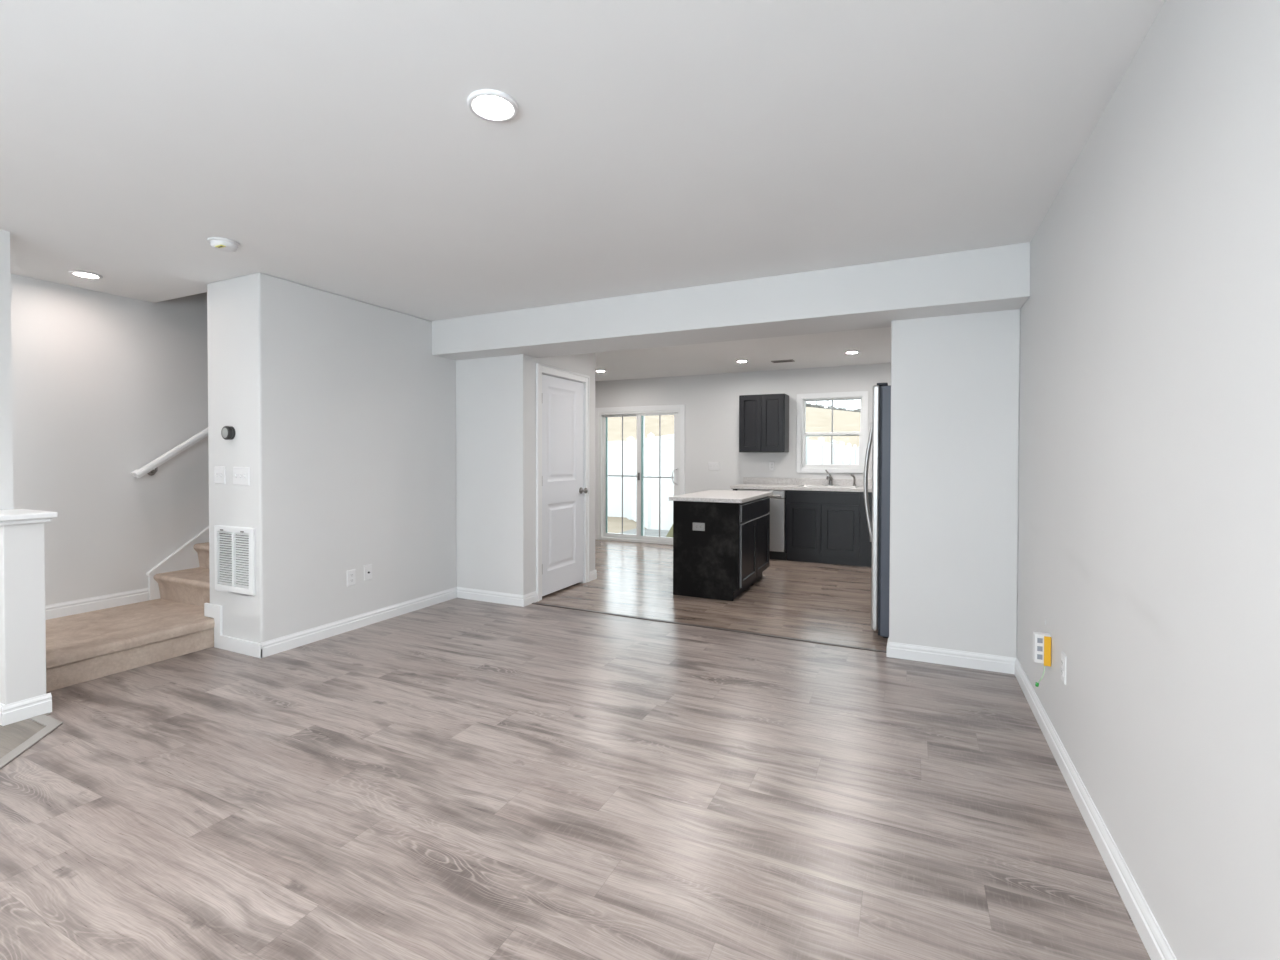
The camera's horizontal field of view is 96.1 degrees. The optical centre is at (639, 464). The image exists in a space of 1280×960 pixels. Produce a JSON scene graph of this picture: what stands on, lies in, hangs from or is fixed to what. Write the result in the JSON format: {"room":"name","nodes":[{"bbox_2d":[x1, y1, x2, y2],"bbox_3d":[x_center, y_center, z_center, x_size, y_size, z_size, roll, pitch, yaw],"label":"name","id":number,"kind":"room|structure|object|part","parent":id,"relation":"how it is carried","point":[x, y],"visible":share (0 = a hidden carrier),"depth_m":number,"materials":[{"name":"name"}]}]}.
{"room":"empty living room","nodes":[
{"label":"empty living room","id":0,"kind":"room"},
{"bbox_2d":[0,230,45,704],"bbox_3d":[-3.217,0.016,2.893,0.515,2.440,0.145,0,1,25],"label":"wall","id":1,"kind":"structure","parent":0,"point":[22,546],"depth_m":2.81,"materials":[{"name":"paint"}]},
{"bbox_2d":[1,693,51,725],"bbox_3d":[-2.979,1.190,2.796,0.014,0.095,0.173,0,1,25],"label":"baseboard","id":2,"kind":"structure","parent":1,"relation":"attached to","point":[21,710],"depth_m":2.79,"materials":[{"name":"white paint"}]},
{"bbox_2d":[0,509,57,525],"bbox_3d":[-3.123,0.262,2.850,0.395,0.050,0.220,0,1,25],"label":"cap","id":3,"kind":"object","parent":1,"relation":"attached to","point":[12,516],"visible":1,"depth_m":2.79,"materials":[{"name":"white paint"}]},
{"bbox_2d":[10,274,208,604],"bbox_3d":[-3.493,-1.292,4.910,0.120,5.000,9.540,0,1,25],"label":"wall","id":4,"kind":"structure","parent":0,"point":[104,385],"depth_m":4.11,"materials":[{"name":"paint"}]},
{"bbox_2d":[45,588,148,619],"bbox_3d":[-3.953,0.985,3.813,0.014,0.095,1.160,0,1,25],"label":"baseboard","id":5,"kind":"structure","parent":4,"relation":"attached to","point":[57,610],"depth_m":4.05,"materials":[{"name":"white paint"}]},
{"bbox_2d":[131,427,207,477],"bbox_3d":[-3.245,-0.706,5.184,0.102,1.585,2.190,0,1,25],"label":"handrail","id":6,"kind":"object","parent":4,"relation":"attached to","point":[149,468],"visible":0.46,"depth_m":4.37,"materials":[{"name":"white paint"}]},
{"bbox_2d":[207,273,455,642],"bbox_3d":[-2.289,-0.005,4.544,0.568,2.440,1.738,0,1,25],"label":"wall","id":7,"kind":"structure","parent":0,"point":[341,410],"depth_m":4.05,"materials":[{"name":"paint"}]},
{"bbox_2d":[214,466,225,483],"bbox_3d":[-2.792,0.072,3.811,0.118,0.118,0.016,0,1,25],"label":"light switch","id":8,"kind":"object","parent":7,"relation":"attached to","point":[219,471],"visible":1,"depth_m":3.81,"materials":[{"name":"white plastic"}]},
{"bbox_2d":[221,426,234,439],"bbox_3d":[-2.683,-0.205,3.742,0.090,0.090,0.043,0,1,25],"label":"thermostat","id":9,"kind":"object","parent":7,"relation":"attached to","point":[227,432],"visible":1,"depth_m":3.72,"materials":[{"name":"grey plastic"}]},
{"bbox_2d":[204,603,262,657],"bbox_3d":[-2.669,1.083,3.767,0.607,0.285,0.016,0,1,25],"label":"baseboard","id":10,"kind":"structure","parent":7,"relation":"attached to","point":[237,645],"depth_m":3.79,"materials":[{"name":"white paint"}]},
{"bbox_2d":[214,525,255,595],"bbox_3d":[-2.644,0.622,3.745,0.415,0.438,0.024,0,1,25],"label":"air vent","id":11,"kind":"object","parent":7,"relation":"in","point":[234,546],"visible":1,"depth_m":3.74,"materials":[{"name":"white metal"}]},
{"bbox_2d":[233,467,249,484],"bbox_3d":[-2.581,0.076,3.712,0.170,0.118,0.016,0,1,25],"label":"light switch","id":12,"kind":"object","parent":7,"relation":"attached to","point":[241,475],"visible":1,"depth_m":3.71,"materials":[{"name":"white plastic"}]},
{"bbox_2d":[347,569,355,585],"bbox_3d":[-2.123,0.835,4.232,0.008,0.117,0.073,0,1,25],"label":"wall outlet","id":13,"kind":"object","parent":7,"relation":"attached to","point":[351,580],"visible":1,"depth_m":4.23,"materials":[{"name":"white plastic"}]},
{"bbox_2d":[259,587,456,657],"bbox_3d":[-2.031,1.170,4.429,0.014,0.095,1.752,0,1,25],"label":"baseboard","id":14,"kind":"structure","parent":7,"relation":"attached to","point":[274,646],"depth_m":4.22,"materials":[{"name":"white paint"}]},
{"bbox_2d":[364,564,371,580],"bbox_3d":[-2.058,0.820,4.361,0.018,0.117,0.073,0,1,25],"label":"outlet","id":15,"kind":"object","parent":7,"relation":"attached to","point":[367,568],"visible":1,"depth_m":4.36,"materials":[{"name":"white plastic"}]},
{"bbox_2d":[456,353,594,594],"bbox_3d":[-1.322,-0.019,5.731,1.307,2.440,1.235,0,1,25],"label":"wall","id":16,"kind":"structure","parent":0,"point":[496,396],"depth_m":5.04,"materials":[{"name":"paint"}]},
{"bbox_2d":[457,587,522,606],"bbox_3d":[-1.333,1.163,5.061,0.739,0.095,0.014,0,1,25],"label":"baseboard","id":17,"kind":"structure","parent":16,"relation":"attached to","point":[465,593],"depth_m":5.05,"materials":[{"name":"white paint"}]},
{"bbox_2d":[522,591,536,606],"bbox_3d":[-0.954,1.164,4.982,0.014,0.095,0.194,0,1,25],"label":"baseboard","id":18,"kind":"structure","parent":16,"relation":"attached to","point":[527,599],"depth_m":4.96,"materials":[{"name":"white paint"}]},
{"bbox_2d":[536,363,589,601],"bbox_3d":[-0.739,0.155,5.476,0.168,2.100,0.905,0,1,25],"label":"door","id":19,"kind":"structure","parent":16,"relation":"in","point":[562,396],"depth_m":5.44,"materials":[{"name":"white paint"}]},
{"bbox_3d":[-0.560,0.262,5.744,0.072,0.064,0.064,0,1,25],"label":"knob","id":20,"kind":"part","parent":19,"relation":"part of","materials":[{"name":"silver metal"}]},
{"bbox_2d":[590,570,596,580],"bbox_3d":[-0.492,1.152,5.963,0.014,0.095,0.164,0,1,25],"label":"baseboard","id":21,"kind":"structure","parent":16,"relation":"attached to","point":[593,574],"depth_m":5.97,"materials":[{"name":"white paint"}]},
{"bbox_2d":[0,540,1150,959],"bbox_3d":[-0.829,1.278,3.689,5.777,0.102,9.540,0,1,25],"label":"floor","id":22,"kind":"structure","parent":0,"point":[456,778],"depth_m":2.15,"materials":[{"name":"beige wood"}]},
{"bbox_2d":[0,714,62,768],"bbox_3d":[-3.036,1.254,1.225,0.580,0.006,3.170,0,1,14],"label":"trim","id":23,"kind":"structure","parent":22,"relation":"on","point":[50,723],"depth_m":2.60,"materials":[{"name":"grey wood"}]},
{"bbox_2d":[46,526,214,691],"bbox_3d":[-3.000,0.267,4.662,1.004,1.890,3.230,0,1,25],"label":"staircase","id":24,"kind":"structure","parent":22,"relation":"on","point":[87,646],"depth_m":3.71,"materials":[{"name":"beige carpet"}]},
{"bbox_2d":[532,603,886,652],"bbox_3d":[0.343,1.219,4.389,2.842,0.004,0.034,0,1,26],"label":"trim","id":25,"kind":"structure","parent":22,"relation":"on","point":[833,644],"depth_m":4.25,"materials":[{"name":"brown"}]},
{"bbox_2d":[673,496,769,600],"bbox_3d":[0.846,0.769,5.724,0.637,0.872,1.180,0,1,25],"label":"kitchen island","id":26,"kind":"object","parent":22,"relation":"on","point":[721,561],"visible":0.94,"depth_m":5.22,"materials":[{"name":"black paint"}]},
{"bbox_2d":[693,522,704,530],"bbox_3d":[0.531,0.566,5.212,0.117,0.073,0.008,0,1,25],"label":"wall outlet","id":27,"kind":"object","parent":26,"relation":"attached to","point":[696,526],"visible":1,"depth_m":5.21,"materials":[{"name":"grey plastic"}]},
{"bbox_3d":[0.590,0.775,5.202,0.618,0.872,0.018,0,1,25],"label":"panel","id":28,"kind":"part","parent":26,"relation":"part of","materials":[{"name":"black wood"}]},
{"bbox_2d":[669,490,772,502],"bbox_3d":[0.839,0.312,5.722,0.694,0.036,1.238,0,1,25],"label":"island countertop","id":29,"kind":"structure","parent":26,"relation":"on","point":[723,496],"depth_m":5.36,"materials":[{"name":"white stone"}]},
{"bbox_3d":[1.010,0.815,5.348,0.019,0.560,0.549,0,1,25],"label":"door","id":30,"kind":"part","parent":26,"relation":"part of","materials":[{"name":"black paint"}]},
{"bbox_3d":[1.131,0.434,5.599,0.019,0.145,1.115,0,1,25],"label":"drawer","id":31,"kind":"part","parent":26,"relation":"part of","materials":[{"name":"black paint"}]},
{"bbox_3d":[1.250,0.808,5.858,0.019,0.560,0.554,0,1,25],"label":"door","id":32,"kind":"part","parent":26,"relation":"part of","materials":[{"name":"black paint"}]},
{"bbox_2d":[738,489,785,559],"bbox_3d":[1.624,0.749,7.424,0.597,0.868,0.660,0,1,25],"label":"dishwasher","id":33,"kind":"object","parent":22,"relation":"on","point":[777,512],"visible":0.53,"depth_m":7.08,"materials":[{"name":"silver metal"}]},
{"bbox_3d":[1.511,0.367,7.178,0.591,0.094,0.048,0,1,25],"label":"control panel","id":34,"kind":"part","parent":33,"relation":"part of","materials":[{"name":"silver metal"}]},
{"bbox_3d":[1.510,0.746,7.181,0.591,0.650,0.053,0,1,25],"label":"door","id":35,"kind":"part","parent":33,"relation":"part of","materials":[{"name":"silver metal"}]},
{"bbox_3d":[1.538,1.136,7.248,0.597,0.098,0.020,0,1,25],"label":"kick plate","id":36,"kind":"part","parent":33,"relation":"part of","materials":[{"name":"black"}]},
{"bbox_2d":[785,490,871,566],"bbox_3d":[2.354,0.753,7.108,0.983,0.872,0.627,0,1,25],"label":"base cabinet","id":37,"kind":"object","parent":22,"relation":"on","point":[820,526],"visible":0.83,"depth_m":6.83,"materials":[{"name":"black paint"}]},
{"bbox_2d":[730,477,871,492],"bbox_3d":[2.479,0.255,7.035,2.649,0.131,0.644,0,1,25],"label":"countertop","id":38,"kind":"structure","parent":37,"relation":"on","point":[750,483],"depth_m":7.32,"materials":[{"name":"white stone"}]},
{"bbox_3d":[2.358,0.321,6.767,2.639,0.006,0.010,0,1,25],"label":"rail","id":39,"kind":"part","parent":38,"relation":"part of","materials":[{"name":"white stone"}]},
{"bbox_2d":[797,485,858,487],"bbox_3d":[2.322,0.354,7.113,0.686,0.168,0.396,0,1,25],"label":"sink","id":40,"kind":"object","parent":38,"relation":"in","point":[800,485],"visible":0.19,"depth_m":7.22,"materials":[{"name":"silver metal"}]},
{"bbox_2d":[825,470,839,485],"bbox_3d":[2.390,0.170,7.242,0.220,0.208,0.250,0,1,25],"label":"faucet","id":41,"kind":"object","parent":38,"relation":"on","point":[828,475],"visible":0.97,"depth_m":7.30,"materials":[{"name":"silver metal"}]},
{"bbox_3d":[1.983,0.770,6.947,0.390,0.590,0.019,0,1,25],"label":"door","id":42,"kind":"part","parent":37,"relation":"part of","materials":[{"name":"black paint"}]},
{"bbox_3d":[2.179,0.397,6.849,0.823,0.120,0.018,0,1,25],"label":"false drawer","id":43,"kind":"part","parent":37,"relation":"part of","materials":[{"name":"black paint"}]},
{"bbox_3d":[2.362,0.773,6.768,0.418,0.590,0.019,0,1,25],"label":"door","id":44,"kind":"part","parent":37,"relation":"part of","materials":[{"name":"black paint"}]},
{"bbox_2d":[863,383,890,637],"bbox_3d":[2.157,0.324,4.311,0.894,1.802,0.910,0,1,25],"label":"refrigerator","id":45,"kind":"object","parent":22,"relation":"on","point":[879,438],"visible":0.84,"depth_m":4.03,"materials":[{"name":"grey metal"}]},
{"bbox_3d":[1.766,0.138,4.422,0.090,0.944,0.026,0,1,25],"label":"handle","id":46,"kind":"part","parent":45,"relation":"part of","materials":[{"name":"silver metal"}]},
{"bbox_3d":[1.799,0.137,4.492,0.090,0.944,0.026,0,1,25],"label":"handle","id":47,"kind":"part","parent":45,"relation":"part of","materials":[{"name":"silver metal"}]},
{"bbox_3d":[1.746,0.307,4.237,0.048,1.734,0.426,0,1,25],"label":"door","id":48,"kind":"part","parent":45,"relation":"part of","materials":[{"name":"silver metal"}]},
{"bbox_2d":[0,0,1164,380],"bbox_3d":[-0.779,-1.270,3.634,5.877,0.120,9.540,0,1,25],"label":"ceiling","id":49,"kind":"structure","parent":0,"point":[650,145],"depth_m":2.08,"materials":[{"name":"paint"}]},
{"bbox_2d":[69,270,102,278],"bbox_3d":[-3.537,-1.209,3.671,0.156,0.012,0.156,0,1,25],"label":"recessed light","id":50,"kind":"object","parent":49,"relation":"in","point":[83,274],"visible":1,"depth_m":3.66,"materials":[{"name":"white plastic"}]},
{"bbox_2d":[207,237,239,251],"bbox_3d":[-2.256,-1.184,3.119,0.144,0.043,0.144,0,1,25],"label":"smoke detector","id":51,"kind":"object","parent":49,"relation":"attached to","point":[218,243],"visible":1,"depth_m":3.08,"materials":[{"name":"white plastic"}]},
{"bbox_2d":[467,89,517,121],"bbox_3d":[-0.485,-1.181,1.899,0.164,0.012,0.164,0,1,25],"label":"recessed light","id":52,"kind":"object","parent":49,"relation":"in","point":[490,105],"visible":1,"depth_m":1.89,"materials":[{"name":"white plastic"}]},
{"bbox_2d":[735,360,747,362],"bbox_3d":[1.235,-1.245,6.962,0.156,0.012,0.156,0,1,25],"label":"recessed light","id":53,"kind":"object","parent":49,"relation":"in","point":[737,361],"visible":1,"depth_m":6.96,"materials":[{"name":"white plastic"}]},
{"bbox_2d":[771,359,794,362],"bbox_3d":[1.728,-1.246,6.952,0.264,0.010,0.140,0,1,25],"label":"ceiling vent","id":54,"kind":"object","parent":49,"relation":"in","point":[790,360],"visible":1,"depth_m":6.94,"materials":[{"name":"grey metal"}]},
{"bbox_2d":[844,351,858,353],"bbox_3d":[2.343,-1.236,6.355,0.156,0.012,0.156,0,1,25],"label":"recessed light","id":55,"kind":"object","parent":49,"relation":"in","point":[846,352],"visible":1,"depth_m":6.35,"materials":[{"name":"white plastic"}]},
{"bbox_2d":[432,242,1030,359],"bbox_3d":[0.264,-1.070,4.235,4.299,0.293,0.488,0,1,25],"label":"header beam","id":56,"kind":"structure","parent":0,"point":[991,279],"depth_m":3.78,"materials":[{"name":"paint"}]},
{"bbox_2d":[595,363,890,493],"bbox_3d":[1.234,-0.106,8.050,6.017,2.560,0.140,0,1,25],"label":"wall","id":57,"kind":"structure","parent":0,"point":[711,401],"depth_m":7.98,"materials":[{"name":"paint"}]},
{"bbox_2d":[595,405,684,544],"bbox_3d":[-0.004,0.152,8.607,1.475,2.031,0.173,0,1,25],"label":"door","id":58,"kind":"structure","parent":57,"relation":"in","point":[601,414],"depth_m":8.61,"materials":[{"name":"white paint"}]},
{"bbox_3d":[-0.249,0.182,8.780,0.685,1.888,0.040,0,1,25],"label":"fixed panel","id":59,"kind":"part","parent":58,"relation":"part of","materials":[{"name":"glass"}]},
{"bbox_3d":[0.264,0.187,8.478,0.680,1.888,0.040,0,1,25],"label":"sliding panel","id":60,"kind":"part","parent":58,"relation":"part of","materials":[{"name":"glass"}]},
{"bbox_3d":[0.503,0.180,8.311,0.101,0.260,0.027,0,1,-15],"label":"handle","id":61,"kind":"part","parent":58,"relation":"part of","materials":[{"name":"white plastic"}]},
{"bbox_2d":[708,462,719,469],"bbox_3d":[1.035,0.026,8.059,0.165,0.118,0.016,0,1,25],"label":"light switch","id":62,"kind":"object","parent":57,"relation":"attached to","point":[711,465],"visible":1,"depth_m":8.06,"materials":[{"name":"white plastic"}]},
{"bbox_2d":[739,393,788,451],"bbox_3d":[1.638,-0.534,7.599,0.595,0.750,0.318,0,1,25],"label":"upper cabinet","id":63,"kind":"object","parent":57,"relation":"attached to","point":[763,418],"visible":1,"depth_m":7.45,"materials":[{"name":"black paint"}]},
{"bbox_3d":[1.444,-0.533,7.526,0.282,0.726,0.019,0,1,25],"label":"door","id":64,"kind":"part","parent":63,"relation":"part of","materials":[{"name":"black paint"}]},
{"bbox_3d":[1.705,-0.531,7.403,0.282,0.726,0.019,0,1,25],"label":"door","id":65,"kind":"part","parent":63,"relation":"part of","materials":[{"name":"black paint"}]},
{"bbox_2d":[769,462,774,470],"bbox_3d":[1.770,0.025,7.717,0.073,0.117,0.008,0,1,25],"label":"wall outlet","id":66,"kind":"object","parent":57,"relation":"attached to","point":[771,464],"visible":1,"depth_m":7.71,"materials":[{"name":"white plastic"}]},
{"bbox_2d":[743,477,871,485],"bbox_3d":[2.612,0.230,7.316,2.649,0.088,0.021,0,1,25],"label":"backsplash","id":67,"kind":"structure","parent":57,"relation":"attached to","point":[746,480],"depth_m":7.53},
{"bbox_2d":[796,391,867,473],"bbox_3d":[2.484,-0.406,7.437,0.875,1.036,0.138,0,1,25],"label":"window","id":68,"kind":"structure","parent":57,"relation":"in","point":[801,466],"depth_m":7.42,"materials":[{"name":"white paint"}]},
{"bbox_3d":[2.499,-0.610,7.468,0.731,0.486,0.035,0,1,25],"label":"sash","id":69,"kind":"part","parent":68,"relation":"part of","materials":[{"name":"white plastic"}]},
{"bbox_3d":[2.482,-0.189,7.437,0.731,0.455,0.035,0,1,25],"label":"sash","id":70,"kind":"part","parent":68,"relation":"part of","materials":[{"name":"white plastic"}]},
{"bbox_2d":[889,309,1019,657],"bbox_3d":[1.939,0.015,3.580,0.694,2.440,0.120,0,1,25],"label":"wall","id":71,"kind":"structure","parent":0,"point":[955,379],"depth_m":3.52,"materials":[{"name":"paint"}]},
{"bbox_2d":[886,638,888,656],"bbox_3d":[1.614,1.185,3.740,0.014,0.095,0.134,0,1,25],"label":"baseboard","id":72,"kind":"structure","parent":71,"relation":"attached to","point":[887,653],"depth_m":3.68,"materials":[{"name":"white paint"}]},
{"bbox_2d":[889,642,1015,673],"bbox_3d":[1.909,1.188,3.535,0.694,0.095,0.014,0,1,25],"label":"baseboard","id":73,"kind":"structure","parent":71,"relation":"attached to","point":[995,663],"depth_m":3.52,"materials":[{"name":"white paint"}]},
{"bbox_2d":[1017,0,1279,959],"bbox_3d":[1.841,0.030,2.417,0.120,2.440,9.540,0,1,25],"label":"wall","id":74,"kind":"structure","parent":0,"point":[1149,502],"depth_m":1.41,"materials":[{"name":"paint"}]},
{"bbox_2d":[1032,619,1051,686],"bbox_3d":[1.841,0.869,2.646,0.064,0.293,0.144,0,1,25],"label":"utility box","id":75,"kind":"object","parent":74,"relation":"attached to","point":[1041,641],"visible":1,"depth_m":2.59,"materials":[{"name":"white plastic"}]},
{"bbox_3d":[1.826,0.838,2.576,0.026,0.132,0.006,0,1,25],"label":"yellow panel","id":76,"kind":"part","parent":75,"relation":"part of","materials":[{"name":"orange plastic"}]},
{"bbox_2d":[1061,651,1066,684],"bbox_3d":[1.737,0.836,2.360,0.008,0.117,0.073,0,1,25],"label":"wall outlet","id":77,"kind":"object","parent":74,"relation":"attached to","point":[1063,656],"visible":1,"depth_m":2.35,"materials":[{"name":"white plastic"}]},
{"bbox_2d":[1015,658,1176,959],"bbox_3d":[0.983,1.223,0.771,0.014,0.095,5.805,0,1,25],"label":"baseboard","id":78,"kind":"structure","parent":74,"relation":"attached to","point":[1157,947],"depth_m":1.83,"materials":[{"name":"white paint"}]},
{"label":"outside","id":79,"kind":"structure","parent":0,"visible":0},
{"bbox_2d":[608,407,859,532],"bbox_3d":[-4.212,-4.640,43.816,95.000,11.400,60.000,0,1,25],"label":"ground","id":80,"kind":"structure","parent":79,"point":[817,419],"depth_m":32.91,"materials":[{"name":"beige soil"}]},
{"bbox_2d":[608,437,629,518],"bbox_3d":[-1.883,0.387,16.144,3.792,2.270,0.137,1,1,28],"label":"vinyl fence","id":81,"kind":"object","parent":80,"relation":"on","point":[614,447],"visible":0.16,"depth_m":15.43,"materials":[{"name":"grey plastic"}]},
{"bbox_3d":[-1.080,1.359,15.723,1.728,0.100,0.048,1,1,28],"label":"rail","id":82,"kind":"part","parent":81,"relation":"part of","materials":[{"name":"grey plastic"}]},
{"bbox_3d":[-1.077,-0.586,15.698,1.728,0.090,0.048,1,1,28],"label":"rail","id":83,"kind":"part","parent":81,"relation":"part of","materials":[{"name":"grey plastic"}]},
{"bbox_3d":[-0.274,0.401,15.277,0.130,2.270,0.130,0,1,25],"label":"post","id":84,"kind":"part","parent":81,"relation":"part of","materials":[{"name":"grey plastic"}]},
{"bbox_2d":[620,528,668,536],"bbox_3d":[0.555,1.280,9.421,2.200,0.150,1.710,0,1,25],"label":"patio","id":85,"kind":"structure","parent":80,"relation":"on","point":[647,532],"depth_m":10.09,"materials":[{"name":"concrete"}]},
{"bbox_2d":[628,433,673,529],"bbox_3d":[0.242,0.437,12.641,0.182,2.270,5.054,0,1,-11],"label":"vinyl fence","id":86,"kind":"object","parent":80,"relation":"on","point":[651,485],"visible":0.54,"depth_m":12.24,"materials":[{"name":"grey plastic"}]},
{"bbox_3d":[-0.224,0.404,15.032,0.130,2.270,0.130,0,1,25],"label":"post","id":87,"kind":"part","parent":86,"relation":"part of","materials":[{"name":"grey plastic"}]},
{"bbox_3d":[0.008,1.385,13.849,0.048,0.100,2.336,0,1,-11],"label":"rail","id":88,"kind":"part","parent":86,"relation":"part of","materials":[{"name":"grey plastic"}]},
{"bbox_3d":[0.011,-0.559,13.823,0.048,0.090,2.336,0,1,-11],"label":"rail","id":89,"kind":"part","parent":86,"relation":"part of","materials":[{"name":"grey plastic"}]},
{"bbox_3d":[0.009,0.410,13.836,0.022,1.850,2.336,0,1,-11],"label":"panel","id":90,"kind":"part","parent":86,"relation":"part of","materials":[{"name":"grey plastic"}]},
{"bbox_3d":[0.242,0.437,12.641,0.130,2.270,0.130,0,1,25],"label":"post","id":91,"kind":"part","parent":86,"relation":"part of","materials":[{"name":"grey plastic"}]},
{"bbox_3d":[0.477,-0.527,11.433,0.048,0.090,2.336,0,1,-11],"label":"rail","id":92,"kind":"part","parent":86,"relation":"part of","materials":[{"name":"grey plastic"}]},
{"bbox_3d":[0.476,0.443,11.445,0.022,1.850,2.336,0,1,-11],"label":"panel","id":93,"kind":"part","parent":86,"relation":"part of","materials":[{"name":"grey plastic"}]},
{"bbox_2d":[666,525,672,536],"bbox_3d":[0.914,0.980,9.475,1.200,0.750,1.000,0,1,25],"label":"grass mound","id":94,"kind":"object","parent":80,"relation":"on","point":[670,533],"visible":0.03,"depth_m":9.42,"materials":[{"name":"green plant"}]},
{"bbox_2d":[806,436,858,463],"bbox_3d":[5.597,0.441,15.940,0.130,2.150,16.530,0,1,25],"label":"vinyl fence","id":95,"kind":"object","parent":80,"relation":"on","point":[817,452],"visible":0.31,"depth_m":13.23,"materials":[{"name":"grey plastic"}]},
{"bbox_3d":[2.978,0.511,10.376,0.130,2.150,0.130,0,1,25],"label":"post","id":96,"kind":"part","parent":95,"relation":"part of","materials":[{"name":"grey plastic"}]},
{"bbox_3d":[3.415,0.489,11.303,0.022,1.730,1.950,0,1,25],"label":"panel","id":97,"kind":"part","parent":95,"relation":"part of","materials":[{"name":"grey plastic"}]},
{"bbox_3d":[3.416,-0.420,11.291,0.048,0.090,1.950,0,1,25],"label":"rail","id":98,"kind":"part","parent":95,"relation":"part of","materials":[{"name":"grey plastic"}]},
{"bbox_3d":[3.851,0.488,12.231,0.130,2.150,0.130,0,1,25],"label":"post","id":99,"kind":"part","parent":95,"relation":"part of","materials":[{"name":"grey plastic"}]},
{"bbox_3d":[4.288,0.466,13.158,0.022,1.730,1.950,0,1,25],"label":"panel","id":100,"kind":"part","parent":95,"relation":"part of","materials":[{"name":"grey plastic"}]},
{"bbox_3d":[4.289,-0.444,13.146,0.048,0.090,1.950,0,1,25],"label":"rail","id":101,"kind":"part","parent":95,"relation":"part of","materials":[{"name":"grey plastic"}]},
{"bbox_3d":[4.724,0.465,14.086,0.130,2.150,0.130,0,1,25],"label":"post","id":102,"kind":"part","parent":95,"relation":"part of","materials":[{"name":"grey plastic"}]},
{"bbox_3d":[5.161,0.443,15.013,0.022,1.730,1.950,0,1,25],"label":"panel","id":103,"kind":"part","parent":95,"relation":"part of","materials":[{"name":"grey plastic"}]},
{"bbox_3d":[5.597,0.441,15.940,0.130,2.150,0.130,0,1,25],"label":"post","id":104,"kind":"part","parent":95,"relation":"part of","materials":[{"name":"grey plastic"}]},
{"bbox_3d":[6.034,0.420,16.867,0.022,1.730,1.950,0,1,25],"label":"panel","id":105,"kind":"part","parent":95,"relation":"part of","materials":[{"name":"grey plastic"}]},
{"bbox_3d":[6.470,0.418,17.795,0.130,2.150,0.130,0,1,25],"label":"post","id":106,"kind":"part","parent":95,"relation":"part of","materials":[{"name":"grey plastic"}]},
{"bbox_3d":[6.907,0.396,18.722,0.022,1.730,1.950,0,1,25],"label":"panel","id":107,"kind":"part","parent":95,"relation":"part of","materials":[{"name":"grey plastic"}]},
{"bbox_3d":[7.343,0.395,19.650,0.130,2.150,0.130,0,1,25],"label":"post","id":108,"kind":"part","parent":95,"relation":"part of","materials":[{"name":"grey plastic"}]},
{"bbox_2d":[806,402,860,411],"bbox_3d":[15.788,-4.484,46.403,9.706,1.558,3.081,0,1,25],"label":"brush","id":109,"kind":"object","parent":80,"relation":"on","point":[815,405],"visible":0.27,"depth_m":45.96,"materials":[{"name":"grey plant"}]}
]}

